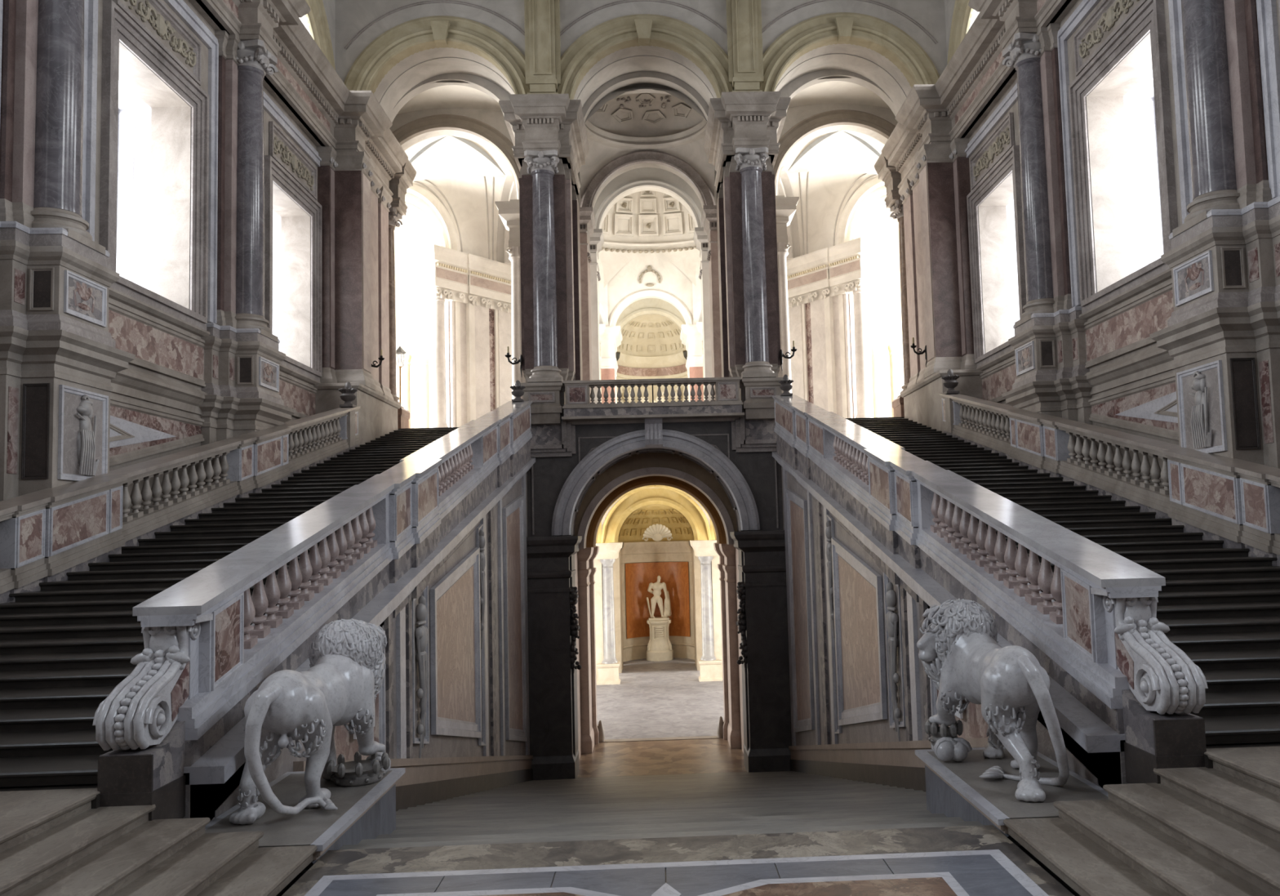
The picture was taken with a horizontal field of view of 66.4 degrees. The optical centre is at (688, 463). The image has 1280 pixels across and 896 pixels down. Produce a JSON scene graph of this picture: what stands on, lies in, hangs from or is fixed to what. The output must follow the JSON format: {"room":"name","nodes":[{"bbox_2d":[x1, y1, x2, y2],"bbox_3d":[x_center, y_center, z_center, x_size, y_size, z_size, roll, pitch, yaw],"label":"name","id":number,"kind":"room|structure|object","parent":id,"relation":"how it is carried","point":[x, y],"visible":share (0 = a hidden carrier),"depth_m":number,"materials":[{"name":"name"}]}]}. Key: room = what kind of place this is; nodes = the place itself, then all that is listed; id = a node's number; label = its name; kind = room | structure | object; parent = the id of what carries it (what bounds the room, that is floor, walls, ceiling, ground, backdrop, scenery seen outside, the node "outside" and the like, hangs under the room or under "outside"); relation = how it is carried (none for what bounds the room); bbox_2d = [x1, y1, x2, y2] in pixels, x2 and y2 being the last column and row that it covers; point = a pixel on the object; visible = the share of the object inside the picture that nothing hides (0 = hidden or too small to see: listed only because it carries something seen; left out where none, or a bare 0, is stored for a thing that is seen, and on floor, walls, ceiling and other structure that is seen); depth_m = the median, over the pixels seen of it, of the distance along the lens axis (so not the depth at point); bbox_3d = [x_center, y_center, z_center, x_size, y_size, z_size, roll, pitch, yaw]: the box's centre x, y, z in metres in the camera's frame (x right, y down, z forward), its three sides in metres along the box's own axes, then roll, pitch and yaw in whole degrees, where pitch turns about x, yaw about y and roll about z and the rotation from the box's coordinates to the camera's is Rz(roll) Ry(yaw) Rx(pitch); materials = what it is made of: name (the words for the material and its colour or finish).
{"room":"historic interior","nodes":[
{"label":"historic interior","id":0,"kind":"room"},
{"bbox_2d":[0,0,408,513],"bbox_3d":[-12.921,-9.241,17.375,3.230,27.200,52.200,-1,-4,-2],"label":"wall","id":1,"kind":"structure","parent":0,"point":[338,143],"depth_m":28.66,"materials":[{"name":"stone"}]},
{"bbox_2d":[0,221,135,501],"bbox_3d":[-12.606,-1.139,19.620,1.540,6.902,4.320,-1,-4,-2],"label":"pedestal","id":2,"kind":"object","parent":1,"relation":"attached to","point":[60,357],"visible":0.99,"depth_m":18.85,"materials":[{"name":"stone"}]},
{"bbox_2d":[30,0,105,254],"bbox_3d":[-13.008,-8.874,20.151,1.344,8.920,1.344,-1,-4,-2],"label":"marble column","id":3,"kind":"structure","parent":2,"relation":"on","point":[60,91],"depth_m":19.70,"materials":[{"name":"stone"}]},
{"bbox_2d":[98,0,208,330],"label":"window","id":4,"kind":"structure","parent":1,"relation":"in","point":[126,117],"depth_m":26.89,"materials":[{"name":"grey stone"}]},
{"bbox_2d":[0,405,360,603],"bbox_3d":[-11.907,1.113,22.393,0.740,8.534,27.600,-1,-4,-2],"label":"balustrade","id":5,"kind":"object","parent":1,"relation":"attached to","point":[50,533],"visible":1,"depth_m":21.02,"materials":[{"name":"stone"}]},
{"bbox_2d":[338,381,357,407],"bbox_3d":[-12.546,-2.565,35.973,0.682,0.968,0.682,-1,-4,-2],"label":"finial","id":6,"kind":"object","parent":5,"relation":"on","point":[348,395],"visible":1,"depth_m":35.80,"materials":[{"name":"grey stone"}]},
{"bbox_2d":[199,322,295,485],"bbox_3d":[-12.947,-1.502,29.063,1.540,4.844,4.320,-1,-4,-2],"label":"pedestal","id":7,"kind":"object","parent":1,"relation":"attached to","point":[242,365],"visible":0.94,"depth_m":28.04,"materials":[{"name":"stone"}]},
{"bbox_2d":[232,39,278,342],"bbox_3d":[-13.321,-8.210,29.523,1.344,8.920,1.344,-1,-4,-2],"label":"marble column","id":8,"kind":"structure","parent":7,"relation":"on","point":[254,58],"depth_m":29.22,"materials":[{"name":"stone"}]},
{"bbox_2d":[264,155,322,381],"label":"window","id":9,"kind":"structure","parent":1,"relation":"in","point":[274,172],"depth_m":36.23,"materials":[{"name":"grey stone"}]},
{"bbox_2d":[371,349,384,367],"bbox_3d":[-12.462,-3.953,38.882,0.720,1.232,0.280,-1,-4,-2],"label":"bracket","id":10,"kind":"object","parent":1,"relation":"attached to","point":[381,357],"visible":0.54,"depth_m":38.87,"materials":[{"name":"black metal"}]},
{"bbox_2d":[182,457,535,820],"bbox_3d":[-5.769,5.005,23.902,0.880,12.593,27.450,-1,-4,-2],"label":"wall","id":11,"kind":"structure","parent":0,"point":[451,704],"depth_m":23.38,"materials":[{"name":"grey stone"}]},
{"bbox_2d":[0,426,527,786],"bbox_3d":[-9.146,1.090,26.398,5.600,7.650,32.940,-1,-4,-2],"label":"flight","id":12,"kind":"object","parent":11,"relation":"attached to","point":[65,646],"visible":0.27,"depth_m":15.30,"materials":[{"name":"stone"}]},
{"bbox_2d":[92,400,532,821],"bbox_3d":[-5.945,0.756,23.473,0.972,8.343,27.500,-1,-4,-2],"label":"balustrade","id":13,"kind":"object","parent":11,"relation":"on","point":[200,663],"visible":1,"depth_m":12.69,"materials":[{"name":"stone"}]},
{"bbox_2d":[510,379,525,401],"bbox_3d":[-6.485,-2.781,37.093,0.589,0.836,0.589,-1,-4,-2],"label":"finial","id":14,"kind":"object","parent":13,"relation":"on","point":[517,391],"visible":0.99,"depth_m":36.94,"materials":[{"name":"grey stone"}]},
{"bbox_2d":[353,703,374,738],"bbox_3d":[-5.318,3.747,16.032,0.050,1.300,1.050,-1,-4,-2],"label":"wall panel","id":15,"kind":"object","parent":11,"relation":"attached to","point":[354,734],"visible":0.03,"depth_m":15.47,"materials":[{"name":"grey stone"}]},
{"bbox_2d":[389,82,525,427],"bbox_3d":[-13.573,-10.884,52.054,11.888,20.050,22.517,0,-4,-23],"label":"wall","id":16,"kind":"structure","parent":0,"point":[457,241],"depth_m":51.74,"materials":[{"name":"grey paint"}]},
{"bbox_2d":[389,159,416,215],"bbox_3d":[-13.727,-12.674,44.695,2.108,2.100,1.758,-1,-4,-2],"label":"trim","id":17,"kind":"structure","parent":16,"relation":"attached to","point":[398,185],"depth_m":44.48,"materials":[{"name":"stone"}]},
{"bbox_2d":[498,93,589,424],"bbox_3d":[-5.771,-7.805,40.313,3.216,12.850,5.538,-1,-4,-2],"label":"pillar","id":18,"kind":"structure","parent":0,"point":[534,122],"depth_m":38.71,"materials":[{"name":"stone"}]},
{"bbox_2d":[505,346,523,376],"bbox_3d":[-6.874,-4.032,38.473,0.720,1.232,0.280,-1,-4,-2],"label":"wall sconce","id":19,"kind":"object","parent":18,"relation":"attached to","point":[508,355],"visible":1,"depth_m":38.44,"materials":[{"name":"black metal"}]},
{"bbox_2d":[523,149,563,382],"bbox_3d":[-5.686,-7.679,38.487,1.344,9.140,1.344,-1,-4,-2],"label":"marble column","id":20,"kind":"structure","parent":18,"relation":"on","point":[543,163],"depth_m":38.14,"materials":[{"name":"stone"}]},
{"bbox_2d":[335,0,947,128],"bbox_3d":[-1.898,-18.013,41.746,25.800,7.500,4.180,-1,-4,-2],"label":"ceiling","id":21,"kind":"structure","parent":0,"point":[397,51],"depth_m":40.35,"materials":[{"name":"grey paint"}]},
{"bbox_2d":[408,82,879,403],"bbox_3d":[-2.473,-12.445,61.986,40.000,23.950,42.800,-1,-4,-2],"label":"wall","id":22,"kind":"structure","parent":0,"point":[647,195],"depth_m":52.18,"materials":[{"name":"grey paint"}]},
{"bbox_2d":[397,416,902,430],"bbox_3d":[-2.145,-0.253,61.158,40.000,0.500,45.950,-1,-4,-2],"label":"floor","id":23,"kind":"structure","parent":0,"point":[702,419],"depth_m":38.26,"materials":[{"name":"grey stone"}]},
{"bbox_2d":[395,346,406,404],"bbox_3d":[-14.741,-3.507,49.909,0.680,5.100,0.600,-1,-4,-2],"label":"lantern","id":24,"kind":"object","parent":23,"relation":"on","point":[400,352],"visible":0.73,"depth_m":49.89,"materials":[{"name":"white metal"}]},
{"bbox_2d":[397,407,409,428],"bbox_3d":[-13.674,-1.881,44.182,1.770,1.200,1.460,-1,-4,-2],"label":"pedestal","id":25,"kind":"object","parent":23,"relation":"on","point":[403,415],"visible":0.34,"depth_m":43.85,"materials":[{"name":"brown stone"}]},
{"bbox_2d":[388,207,404,408],"bbox_3d":[-13.842,-7.034,44.568,1.344,9.140,1.344,-1,-4,-2],"label":"marble column","id":26,"kind":"structure","parent":25,"relation":"on","point":[394,217],"depth_m":44.38,"materials":[{"name":"stone"}]},
{"bbox_2d":[892,395,904,417],"bbox_3d":[10.454,-2.473,45.031,1.770,1.200,1.460,-1,-4,-2],"label":"pedestal","id":27,"kind":"object","parent":23,"relation":"on","point":[897,403],"visible":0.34,"depth_m":44.68,"materials":[{"name":"brown stone"}]},
{"bbox_2d":[889,199,910,397],"bbox_3d":[10.336,-7.627,45.419,1.344,9.140,1.344,-1,-4,-2],"label":"marble column","id":28,"kind":"structure","parent":27,"relation":"on","point":[897,209],"depth_m":45.20,"materials":[{"name":"stone"}]},
{"bbox_2d":[600,297,704,403],"bbox_3d":[-3.010,-8.199,80.199,18.000,18.050,4.050,-1,-4,-2],"label":"wall","id":29,"kind":"structure","parent":0,"point":[651,347],"depth_m":80.63,"materials":[{"name":"beige paint"}]},
{"bbox_2d":[594,484,723,684],"bbox_3d":[-2.026,6.123,62.240,28.000,15.170,34.900,-1,-4,-2],"label":"wall","id":30,"kind":"structure","parent":0,"point":[625,564],"depth_m":70.58,"materials":[{"name":"beige stone"}]},
{"bbox_2d":[642,524,672,541],"bbox_3d":[-2.234,4.915,70.133,2.203,1.250,0.363,-1,-4,-2],"label":"shell ornament","id":31,"kind":"object","parent":30,"relation":"attached to","point":[657,532],"visible":1,"depth_m":70.00,"materials":[{"name":"beige stone"}]},
{"bbox_2d":[526,415,791,779],"bbox_3d":[-1.300,5.206,40.959,10.000,14.150,7.990,-1,-4,-2],"label":"wall","id":32,"kind":"structure","parent":0,"point":[578,472],"depth_m":37.95,"materials":[{"name":"grey stone"}]},
{"bbox_2d":[561,376,744,421],"bbox_3d":[-1.379,-2.517,37.822,7.000,1.500,0.850,-1,-4,-2],"label":"gallery balustrade","id":33,"kind":"object","parent":32,"relation":"on","point":[578,406],"visible":1,"depth_m":37.54,"materials":[{"name":"grey stone"}]},
{"bbox_2d":[602,735,719,742],"bbox_3d":[-1.231,12.456,44.064,6.800,0.120,0.500,-1,-4,-2],"label":"trim","id":34,"kind":"structure","parent":32,"relation":"attached to","point":[703,736],"depth_m":44.01,"materials":[{"name":"stone"}]},
{"bbox_2d":[595,657,724,739],"bbox_3d":[-1.816,13.901,61.696,28.000,0.430,34.900,-1,-4,-2],"label":"floor","id":35,"kind":"structure","parent":0,"point":[651,699],"depth_m":53.75,"materials":[{"name":"grey stone"}]},
{"bbox_2d":[646,618,673,661],"bbox_3d":[-2.150,12.977,72.232,2.000,2.900,2.000,-1,-4,-2],"label":"pedestal","id":36,"kind":"object","parent":35,"relation":"on","point":[659,646],"visible":0.97,"depth_m":71.57,"materials":[{"name":"beige stone"}]},
{"bbox_2d":[646,575,671,620],"bbox_3d":[-2.219,9.905,72.448,1.838,3.260,1.000,-1,-4,-2],"label":"statue","id":37,"kind":"object","parent":36,"relation":"on","point":[657,586],"visible":1,"depth_m":72.29,"materials":[{"name":"beige stone"}]},
{"bbox_2d":[577,737,746,777],"bbox_3d":[-1.124,12.346,40.948,9.880,0.300,6.735,-1,-4,-2],"label":"floor","id":38,"kind":"structure","parent":0,"point":[619,758],"depth_m":40.29,"materials":[{"name":"brown stone"}]},
{"bbox_2d":[276,824,1079,895],"bbox_3d":[-0.348,8.006,15.871,27.400,7.516,53.200,-1,-4,-2],"label":"floor","id":39,"kind":"structure","parent":0,"point":[969,860],"depth_m":9.10,"materials":[{"name":"stone"}]},
{"bbox_2d":[0,783,317,895],"bbox_3d":[-7.838,2.984,0.203,8.980,0.750,19.350,-1,-4,-2],"label":"steps","id":40,"kind":"structure","parent":39,"relation":"on","point":[55,840],"depth_m":8.69,"materials":[{"name":"stone"}]},
{"bbox_2d":[299,770,1021,873],"bbox_3d":[-0.626,8.049,23.796,9.900,6.150,28.145,-1,-4,-2],"label":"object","id":41,"kind":"object","parent":39,"relation":"on","point":[736,802],"visible":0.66,"depth_m":14.81,"materials":[{"name":"grey stone"}]},
{"bbox_2d":[204,767,404,870],"bbox_3d":[-4.409,4.406,11.146,1.530,1.054,3.180,-1,-4,-2],"label":"plinth","id":42,"kind":"object","parent":41,"relation":"on","point":[366,811],"visible":0.52,"depth_m":10.89,"materials":[{"name":"stone"}]},
{"bbox_2d":[229,618,391,824],"bbox_3d":[-4.271,2.892,11.392,1.040,2.042,2.707,-2,-4,8],"label":"lion statue","id":43,"kind":"object","parent":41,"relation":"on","point":[341,685],"visible":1,"depth_m":10.99,"materials":[{"name":"stone"}]},
{"bbox_2d":[916,598,1069,802],"bbox_3d":[3.559,2.683,11.630,1.223,2.044,2.435,-1,-4,-2],"label":"lion statue","id":44,"kind":"object","parent":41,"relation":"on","point":[960,651],"visible":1,"depth_m":11.53,"materials":[{"name":"stone"}]},
{"bbox_2d":[930,736,972,761],"bbox_3d":[3.332,3.606,12.479,0.498,0.320,0.597,-1,-4,-2],"label":"stone ball","id":45,"kind":"object","parent":44,"relation":"on","point":[956,748],"depth_m":12.24,"materials":[{"name":"stone"}]},
{"bbox_2d":[915,746,1108,842],"bbox_3d":[3.853,4.204,11.437,1.530,1.054,3.180,-1,-4,-2],"label":"plinth","id":46,"kind":"object","parent":41,"relation":"on","point":[953,788],"visible":0.51,"depth_m":11.24,"materials":[{"name":"stone"}]},
{"bbox_2d":[1003,742,1279,895],"bbox_3d":[7.968,2.596,0.760,8.980,0.750,19.350,-1,-4,-2],"label":"steps","id":47,"kind":"structure","parent":39,"relation":"on","point":[1213,828],"depth_m":8.72,"materials":[{"name":"stone"}]},
{"bbox_2d":[703,91,791,419],"bbox_3d":[2.562,-8.009,40.606,3.216,12.850,5.538,-1,-4,-2],"label":"pillar","id":48,"kind":"structure","parent":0,"point":[735,119],"depth_m":39.02,"materials":[{"name":"stone"}]},
{"bbox_2d":[733,146,776,378],"bbox_3d":[2.606,-7.883,38.779,1.344,9.140,1.344,-1,-4,-2],"label":"marble column","id":49,"kind":"structure","parent":48,"relation":"on","point":[750,161],"depth_m":38.43,"materials":[{"name":"stone"}]},
{"bbox_2d":[779,340,796,370],"bbox_3d":[3.976,-4.298,38.855,0.720,1.232,0.280,-1,-4,-2],"label":"wall sconce","id":50,"kind":"object","parent":48,"relation":"attached to","point":[793,349],"visible":1,"depth_m":38.82,"materials":[{"name":"black metal"}]},
{"bbox_2d":[773,77,903,417],"bbox_3d":[9.360,-11.447,52.861,11.888,20.050,22.517,-3,-4,19],"label":"wall","id":51,"kind":"structure","parent":0,"point":[837,237],"depth_m":52.49,"materials":[{"name":"grey paint"}]},
{"bbox_2d":[874,153,901,208],"bbox_3d":[9.943,-13.255,45.528,2.108,2.100,1.758,-1,-4,-2],"label":"trim","id":52,"kind":"structure","parent":51,"relation":"attached to","point":[891,178],"depth_m":45.27,"materials":[{"name":"stone"}]},
{"bbox_2d":[772,451,1129,791],"bbox_3d":[4.341,4.757,24.258,0.880,12.593,27.450,-1,-4,-2],"label":"wall","id":53,"kind":"structure","parent":0,"point":[863,697],"depth_m":23.94,"materials":[{"name":"grey stone"}]},
{"bbox_2d":[772,394,1208,787],"bbox_3d":[4.318,0.504,23.833,1.011,8.343,27.496,-1,-4,-2],"label":"balustrade","id":54,"kind":"object","parent":53,"relation":"on","point":[1102,639],"visible":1,"depth_m":13.10,"materials":[{"name":"stone"}]},
{"bbox_2d":[778,373,793,395],"bbox_3d":[3.746,-3.033,37.453,0.589,0.836,0.589,-1,-4,-2],"label":"finial","id":55,"kind":"object","parent":54,"relation":"on","point":[786,385],"visible":1,"depth_m":37.30,"materials":[{"name":"grey stone"}]},
{"bbox_2d":[781,416,1279,744],"bbox_3d":[7.339,0.686,26.978,5.600,7.650,32.940,-1,-4,-2],"label":"flight","id":56,"kind":"object","parent":53,"relation":"attached to","point":[1219,605],"visible":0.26,"depth_m":16.65,"materials":[{"name":"stone"}]},
{"bbox_2d":[881,0,1279,486],"bbox_3d":[11.227,-9.834,18.225,3.230,27.200,52.200,-1,-4,-2],"label":"wall","id":57,"kind":"structure","parent":0,"point":[948,135],"depth_m":29.37,"materials":[{"name":"stone"}]},
{"bbox_2d":[910,337,927,367],"bbox_3d":[9.497,-4.606,40.165,0.720,1.232,0.280,-1,-4,-2],"label":"wall sconce","id":58,"kind":"object","parent":57,"relation":"attached to","point":[913,346],"visible":0.91,"depth_m":40.13,"materials":[{"name":"black metal"}]},
{"bbox_2d":[966,145,1026,367],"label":"window","id":59,"kind":"structure","parent":57,"relation":"in","point":[1010,162],"depth_m":37.13,"materials":[{"name":"grey stone"}]},
{"bbox_2d":[1001,305,1093,462],"bbox_3d":[10.811,-2.085,29.899,1.540,4.844,4.320,-1,-4,-2],"label":"pedestal","id":60,"kind":"object","parent":57,"relation":"attached to","point":[1050,348],"visible":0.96,"depth_m":28.88,"materials":[{"name":"stone"}]},
{"bbox_2d":[1001,31,1054,327],"bbox_3d":[10.817,-8.803,30.372,1.344,8.920,1.344,-1,-4,-2],"label":"marble column","id":61,"kind":"structure","parent":60,"relation":"on","point":[1024,51],"depth_m":30.05,"materials":[{"name":"stone"}]},
{"bbox_2d":[939,392,1279,565],"bbox_3d":[10.372,0.566,23.177,0.740,8.534,27.600,-1,-4,-2],"label":"balustrade","id":62,"kind":"object","parent":57,"relation":"attached to","point":[1235,501],"visible":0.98,"depth_m":22.22,"materials":[{"name":"stone"}]},
{"bbox_2d":[941,368,959,394],"bbox_3d":[9.874,-3.115,36.762,0.682,0.968,0.682,-1,-4,-2],"label":"finial","id":63,"kind":"object","parent":62,"relation":"on","point":[950,382],"visible":1,"depth_m":36.58,"materials":[{"name":"grey stone"}]},
{"bbox_2d":[1068,0,1177,313],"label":"window","id":64,"kind":"structure","parent":57,"relation":"in","point":[1147,104],"depth_m":27.84,"materials":[{"name":"grey stone"}]},
{"bbox_2d":[1149,195,1279,468],"bbox_3d":[11.152,-1.722,20.456,1.540,6.902,4.320,-1,-4,-2],"label":"pedestal","id":65,"kind":"object","parent":57,"relation":"attached to","point":[1222,334],"visible":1,"depth_m":19.66,"materials":[{"name":"stone"}]},
{"bbox_2d":[1172,0,1239,236],"bbox_3d":[11.130,-9.467,21.001,1.344,8.920,1.344,-1,-4,-2],"label":"marble column","id":66,"kind":"structure","parent":65,"relation":"on","point":[1212,161],"depth_m":20.53,"materials":[{"name":"stone"}]},
{"bbox_2d":[1278,0,1279,17],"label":"window","id":67,"kind":"structure","parent":57,"relation":"in","point":[1278,0],"depth_m":19.05,"materials":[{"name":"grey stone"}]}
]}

